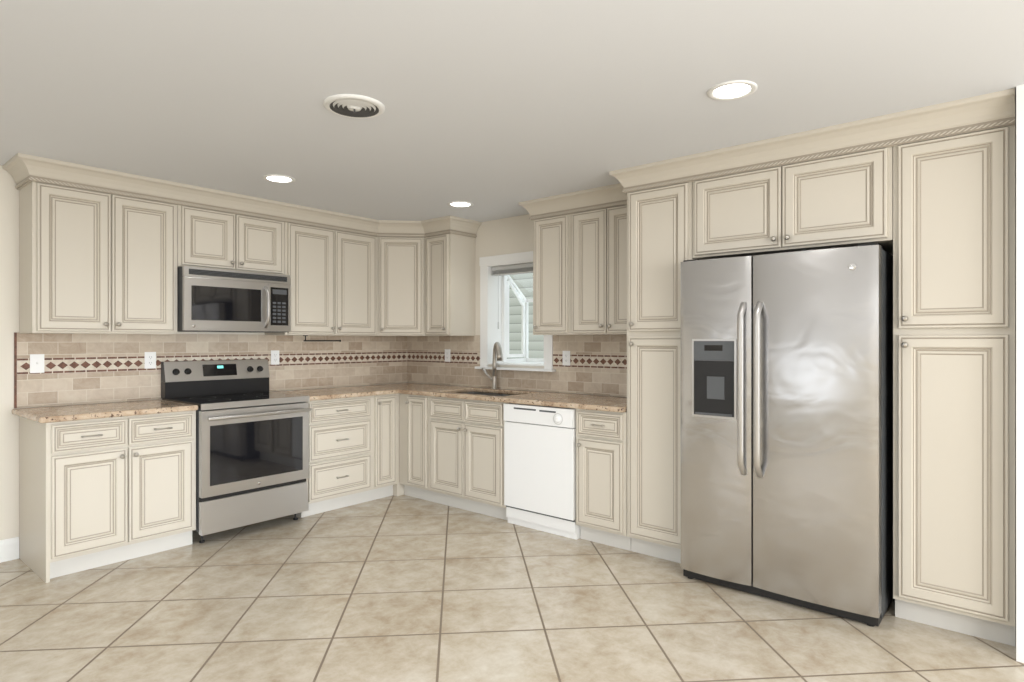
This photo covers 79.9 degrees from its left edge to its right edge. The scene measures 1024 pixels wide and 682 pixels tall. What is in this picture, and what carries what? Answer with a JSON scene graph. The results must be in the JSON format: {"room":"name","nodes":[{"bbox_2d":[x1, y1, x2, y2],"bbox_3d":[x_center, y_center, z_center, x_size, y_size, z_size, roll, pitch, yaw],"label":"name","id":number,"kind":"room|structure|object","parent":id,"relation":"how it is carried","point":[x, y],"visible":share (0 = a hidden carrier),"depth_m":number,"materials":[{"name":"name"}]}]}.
{"room":"kitchen","nodes":[
{"label":"kitchen","id":0,"kind":"room"},
{"bbox_2d":[0,165,406,539],"bbox_3d":[-3.351,0.135,3.449,0.150,2.380,7.000,0,0,40],"label":"wall","id":1,"kind":"structure","parent":0,"point":[9,327],"depth_m":3.70,"materials":[{"name":"beige paint"}]},
{"bbox_2d":[0,537,18,562],"bbox_3d":[-4.271,1.260,2.228,0.014,0.130,3.926,0,0,40],"label":"baseboard","id":2,"kind":"structure","parent":1,"relation":"attached to","point":[9,549],"depth_m":3.69,"materials":[{"name":"white wood"}]},
{"bbox_2d":[30,354,43,372],"bbox_3d":[-2.942,0.140,3.791,0.016,0.116,0.072,0,0,40],"label":"switch plate","id":3,"kind":"object","parent":1,"relation":"attached to","point":[36,363],"visible":1,"depth_m":3.79,"materials":[{"name":"white plastic"}]},
{"bbox_2d":[19,182,176,333],"bbox_3d":[-2.617,-0.497,3.920,0.358,0.900,0.790,0,0,40],"label":"upper cabinet","id":4,"kind":"object","parent":1,"relation":"attached to","point":[91,262],"visible":1,"depth_m":3.76,"materials":[{"name":"beige paint"}]},
{"bbox_2d":[145,352,155,368],"bbox_3d":[-2.533,0.135,4.284,0.007,0.116,0.072,0,0,40],"label":"electrical outlet","id":5,"kind":"object","parent":1,"relation":"attached to","point":[150,360],"visible":1,"depth_m":4.28,"materials":[{"name":"white plastic"}]},
{"bbox_2d":[14,332,405,407],"bbox_3d":[-2.032,0.178,4.891,0.010,0.460,3.079,0,0,40],"label":"backsplash","id":6,"kind":"structure","parent":1,"relation":"attached to","point":[38,390],"depth_m":4.32,"materials":[{"name":"tile"}]},
{"bbox_2d":[17,352,408,374],"bbox_3d":[-2.014,0.155,4.884,0.031,0.100,3.067,0,0,40],"label":"trim","id":7,"kind":"structure","parent":1,"relation":"attached to","point":[87,364],"depth_m":4.44,"materials":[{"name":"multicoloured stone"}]},
{"bbox_2d":[177,205,284,274],"bbox_3d":[-2.110,-0.727,4.522,0.358,0.440,0.778,0,0,40],"label":"upper cabinet","id":8,"kind":"object","parent":1,"relation":"attached to","point":[217,240],"visible":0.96,"depth_m":4.39,"materials":[{"name":"beige paint"}]},
{"bbox_2d":[177,266,290,332],"bbox_3d":[-2.069,-0.284,4.488,0.465,0.434,0.772,0,0,40],"label":"over-the-range microwave","id":9,"kind":"object","parent":8,"relation":"attached to","point":[214,300],"visible":0.96,"depth_m":4.33,"materials":[{"name":"grey metal"}]},
{"bbox_2d":[3,153,481,237],"bbox_3d":[-1.665,-0.988,4.549,1.005,0.134,3.137,0,0,40],"label":"crown molding","id":10,"kind":"structure","parent":1,"relation":"attached to","point":[22,170],"depth_m":4.27,"materials":[{"name":"beige paint"}]},
{"bbox_2d":[271,350,278,364],"bbox_3d":[-1.934,0.135,4.995,0.007,0.116,0.072,0,0,40],"label":"electrical outlet","id":11,"kind":"object","parent":1,"relation":"attached to","point":[274,357],"visible":1,"depth_m":4.99,"materials":[{"name":"white plastic"}]},
{"bbox_2d":[265,222,376,335],"bbox_3d":[-1.575,-0.497,5.157,0.358,0.900,0.876,0,0,40],"label":"upper cabinet","id":12,"kind":"object","parent":1,"relation":"attached to","point":[333,277],"visible":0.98,"depth_m":5.03,"materials":[{"name":"beige paint"}]},
{"bbox_2d":[303,335,340,341],"bbox_3d":[-1.599,-0.020,5.165,0.024,0.054,0.351,0,0,40],"label":"towel rail","id":13,"kind":"object","parent":12,"relation":"attached to","point":[320,340],"visible":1,"depth_m":5.13,"materials":[{"name":"black metal"}]},
{"bbox_2d":[377,237,424,335],"bbox_3d":[-1.004,-0.497,5.644,0.606,0.900,0.612,0,0,40],"label":"upper cabinet","id":14,"kind":"object","parent":1,"relation":"attached to","point":[400,286],"visible":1,"depth_m":5.42,"materials":[{"name":"beige paint"}]},
{"bbox_2d":[0,495,1023,681],"bbox_3d":[-0.167,1.350,0.866,8.350,0.050,7.150,0,0,40],"label":"floor","id":15,"kind":"structure","parent":0,"point":[401,588],"depth_m":2.91,"materials":[{"name":"tile"}]},
{"bbox_2d":[19,411,195,582],"bbox_3d":[-2.506,0.885,3.827,0.648,0.879,0.790,0,0,40],"label":"base cabinet","id":16,"kind":"object","parent":15,"relation":"on","point":[94,493],"visible":1,"depth_m":3.59,"materials":[{"name":"beige paint"}]},
{"bbox_2d":[12,399,197,422],"bbox_3d":[-2.521,0.429,3.815,0.641,0.034,0.828,0,0,40],"label":"countertop","id":17,"kind":"structure","parent":16,"relation":"on","point":[50,414],"depth_m":3.67,"materials":[{"name":"stone"}]},
{"bbox_2d":[161,359,311,542],"bbox_3d":[-1.967,0.736,4.401,0.717,1.178,0.772,0,0,40],"label":"range","id":18,"kind":"object","parent":15,"relation":"on","point":[252,449],"visible":0.92,"depth_m":4.26,"materials":[{"name":"grey metal"}]},
{"bbox_2d":[293,396,371,517],"bbox_3d":[-1.553,0.885,4.963,0.642,0.879,0.608,0,0,40],"label":"base cabinet","id":19,"kind":"object","parent":15,"relation":"on","point":[340,452],"visible":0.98,"depth_m":4.77,"materials":[{"name":"beige paint"}]},
{"bbox_2d":[273,386,395,400],"bbox_3d":[-1.481,0.429,5.040,0.652,0.034,0.818,0,0,40],"label":"countertop","id":20,"kind":"structure","parent":19,"relation":"on","point":[349,391],"depth_m":4.98,"materials":[{"name":"stone"}]},
{"bbox_2d":[368,394,396,500],"bbox_3d":[-1.272,0.885,5.293,0.648,0.879,0.258,0,0,40],"label":"base cabinet","id":21,"kind":"object","parent":15,"relation":"on","point":[384,444],"visible":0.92,"depth_m":5.10,"materials":[{"name":"beige paint"}]},
{"bbox_2d":[393,394,403,495],"bbox_3d":[-1.010,0.885,5.644,0.596,0.879,0.618,0,0,40],"label":"base cabinet","id":22,"kind":"object","parent":15,"relation":"on","point":[398,489],"visible":0.14,"depth_m":5.23,"materials":[{"name":"beige paint"}]},
{"bbox_2d":[399,394,411,495],"bbox_3d":[-0.735,0.885,5.427,0.096,0.879,0.596,0,0,40],"label":"base cabinet","id":23,"kind":"object","parent":15,"relation":"on","point":[403,442],"visible":0.25,"depth_m":5.20,"materials":[{"name":"beige paint"}]},
{"bbox_2d":[405,394,434,501],"bbox_3d":[-0.606,0.885,5.285,0.285,0.879,0.648,0,0,40],"label":"base cabinet","id":24,"kind":"object","parent":15,"relation":"on","point":[418,443],"visible":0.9,"depth_m":5.06,"materials":[{"name":"beige paint"}]},
{"bbox_2d":[430,392,507,519],"bbox_3d":[-0.184,0.885,4.929,0.818,0.879,0.648,0,0,40],"label":"base cabinet","id":25,"kind":"object","parent":15,"relation":"on","point":[466,454],"visible":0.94,"depth_m":4.69,"materials":[{"name":"beige paint"}]},
{"bbox_2d":[362,342,626,412],"bbox_3d":[-0.181,0.327,4.924,2.791,0.639,0.652,0,0,40],"label":"countertop","id":26,"kind":"structure","parent":25,"relation":"on","point":[552,399],"depth_m":4.70,"materials":[{"name":"stone"}]},
{"bbox_2d":[481,342,502,389],"bbox_3d":[-0.167,0.209,5.229,0.269,0.404,0.107,0,0,40],"label":"faucet","id":27,"kind":"object","parent":26,"relation":"on","point":[497,350],"depth_m":5.23,"materials":[{"name":"silver metal"}]},
{"bbox_2d":[504,403,579,539],"bbox_3d":[0.356,0.889,4.459,0.608,0.872,0.619,0,0,40],"label":"dishwasher","id":28,"kind":"object","parent":15,"relation":"on","point":[540,468],"visible":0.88,"depth_m":4.22,"materials":[{"name":"white metal"}]},
{"bbox_2d":[576,409,630,550],"bbox_3d":[0.744,0.885,4.148,0.380,0.879,0.648,0,0,40],"label":"base cabinet","id":29,"kind":"object","parent":15,"relation":"on","point":[601,477],"visible":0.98,"depth_m":3.92,"materials":[{"name":"beige paint"}]},
{"bbox_2d":[627,182,693,562],"bbox_3d":[1.054,0.189,3.887,0.426,2.272,0.648,0,0,40],"label":"tall cabinet","id":30,"kind":"object","parent":15,"relation":"on","point":[659,235],"visible":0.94,"depth_m":3.68,"materials":[{"name":"beige paint"}]},
{"bbox_2d":[681,243,892,626],"bbox_3d":[1.522,0.438,3.357,0.960,1.775,0.804,0,0,40],"label":"refrigerator","id":31,"kind":"object","parent":15,"relation":"on","point":[786,427],"visible":0.88,"depth_m":3.03,"materials":[{"name":"grey metal"}]},
{"bbox_2d":[893,122,1015,646],"bbox_3d":[2.152,0.189,2.962,0.447,2.272,0.648,0,0,40],"label":"tall cabinet","id":32,"kind":"object","parent":15,"relation":"on","point":[954,383],"visible":0.96,"depth_m":2.73,"materials":[{"name":"beige paint"}]},
{"bbox_2d":[0,0,1023,221],"bbox_3d":[-0.167,-1.095,0.866,8.350,0.080,7.150,0,0,40],"label":"ceiling","id":33,"kind":"structure","parent":0,"point":[497,109],"depth_m":2.50,"materials":[{"name":"white paint"}]},
{"bbox_2d":[263,174,295,182],"bbox_3d":[-1.512,-1.052,3.973,0.200,0.006,0.200,0,0,40],"label":"recessed light","id":34,"kind":"object","parent":33,"relation":"in","point":[275,178],"visible":1,"depth_m":3.96,"materials":[{"name":"white glass"}]},
{"bbox_2d":[323,94,384,117],"bbox_3d":[-0.707,-1.040,2.746,0.270,0.030,0.270,0,0,40],"label":"ceiling vent","id":35,"kind":"object","parent":33,"relation":"in","point":[352,106],"visible":1,"depth_m":2.72,"materials":[{"name":"white metal"}]},
{"bbox_2d":[448,201,472,207],"bbox_3d":[-0.397,-1.052,4.714,0.200,0.006,0.200,0,0,40],"label":"recessed light","id":36,"kind":"object","parent":33,"relation":"in","point":[461,204],"visible":1,"depth_m":4.72,"materials":[{"name":"white glass"}]},
{"bbox_2d":[707,80,756,100],"bbox_3d":[0.925,-1.052,2.574,0.200,0.006,0.200,0,0,40],"label":"recessed light","id":37,"kind":"object","parent":33,"relation":"in","point":[732,90],"visible":1,"depth_m":2.57,"materials":[{"name":"white glass"}]},
{"bbox_2d":[407,214,892,396],"bbox_3d":[2.088,0.135,3.543,8.350,2.380,0.150,0,0,40],"label":"wall","id":38,"kind":"structure","parent":0,"point":[509,235],"depth_m":5.28,"materials":[{"name":"beige paint"}]},
{"bbox_2d":[409,352,479,363],"bbox_3d":[-0.646,0.155,5.735,0.965,0.100,0.002,0,0,40],"label":"trim","id":39,"kind":"structure","parent":38,"relation":"attached to","point":[434,357],"depth_m":5.73,"materials":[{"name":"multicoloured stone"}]},
{"bbox_2d":[445,349,449,361],"bbox_3d":[-0.600,0.135,5.691,0.072,0.116,0.007,0,0,40],"label":"electrical outlet","id":40,"kind":"object","parent":38,"relation":"attached to","point":[447,355],"visible":1,"depth_m":5.69,"materials":[{"name":"white plastic"}]},
{"bbox_2d":[425,234,474,335],"bbox_3d":[-0.567,-0.497,5.442,0.318,0.900,0.358,0,0,40],"label":"upper cabinet","id":41,"kind":"object","parent":38,"relation":"attached to","point":[449,284],"visible":0.96,"depth_m":5.34,"materials":[{"name":"beige paint"}]},
{"bbox_2d":[475,251,555,371],"bbox_3d":[0.180,-0.247,5.353,0.850,0.985,0.578,0,0,40],"label":"window","id":42,"kind":"structure","parent":38,"relation":"in","point":[496,271],"depth_m":5.40,"materials":[{"name":"white"}]},
{"bbox_2d":[406,335,626,396],"bbox_3d":[0.030,0.178,5.167,2.790,0.460,0.002,0,0,40],"label":"backsplash","id":43,"kind":"structure","parent":38,"relation":"attached to","point":[596,381],"depth_m":5.02,"materials":[{"name":"tile"}]},
{"bbox_2d":[533,214,570,334],"bbox_3d":[0.376,-0.497,4.647,0.348,0.900,0.358,0,0,40],"label":"upper cabinet","id":44,"kind":"object","parent":38,"relation":"attached to","point":[551,275],"visible":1,"depth_m":4.53,"materials":[{"name":"beige paint"}]},
{"bbox_2d":[563,351,569,365],"bbox_3d":[0.428,0.135,4.825,0.072,0.116,0.007,0,0,40],"label":"electrical outlet","id":45,"kind":"object","parent":38,"relation":"attached to","point":[566,357],"visible":1,"depth_m":4.82,"materials":[{"name":"white plastic"}]},
{"bbox_2d":[553,354,626,368],"bbox_3d":[0.712,0.155,4.591,1.005,0.100,0.002,0,0,40],"label":"trim","id":46,"kind":"structure","parent":38,"relation":"attached to","point":[585,361],"depth_m":4.67,"materials":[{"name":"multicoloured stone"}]},
{"bbox_2d":[571,205,626,334],"bbox_3d":[0.747,-0.497,4.335,0.617,0.900,0.358,0,0,40],"label":"upper cabinet","id":47,"kind":"object","parent":38,"relation":"attached to","point":[599,272],"visible":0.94,"depth_m":4.26,"materials":[{"name":"beige paint"}]},
{"bbox_2d":[519,88,1014,220],"bbox_3d":[1.197,-0.988,3.748,2.921,0.134,0.675,0,0,40],"label":"crown molding","id":48,"kind":"structure","parent":38,"relation":"attached to","point":[989,111],"depth_m":3.12,"materials":[{"name":"beige paint"}]},
{"bbox_2d":[692,147,892,259],"bbox_3d":[1.599,-0.714,3.428,0.993,0.467,0.648,0,0,40],"label":"upper cabinet","id":49,"kind":"object","parent":38,"relation":"attached to","point":[838,201],"visible":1,"depth_m":3.16,"materials":[{"name":"beige paint"}]},
{"bbox_2d":[1016,85,1023,662],"bbox_3d":[2.436,0.135,2.694,0.324,2.380,0.700,0,0,40],"label":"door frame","id":50,"kind":"structure","parent":38,"relation":"attached to","point":[1019,373],"depth_m":2.52,"materials":[{"name":"white wood"}]},
{"label":"outside","id":51,"kind":"structure","parent":0,"visible":0},
{"bbox_2d":[507,273,543,358],"bbox_3d":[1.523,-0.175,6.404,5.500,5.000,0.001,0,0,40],"label":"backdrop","id":52,"kind":"structure","parent":51,"point":[527,293],"depth_m":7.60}
]}

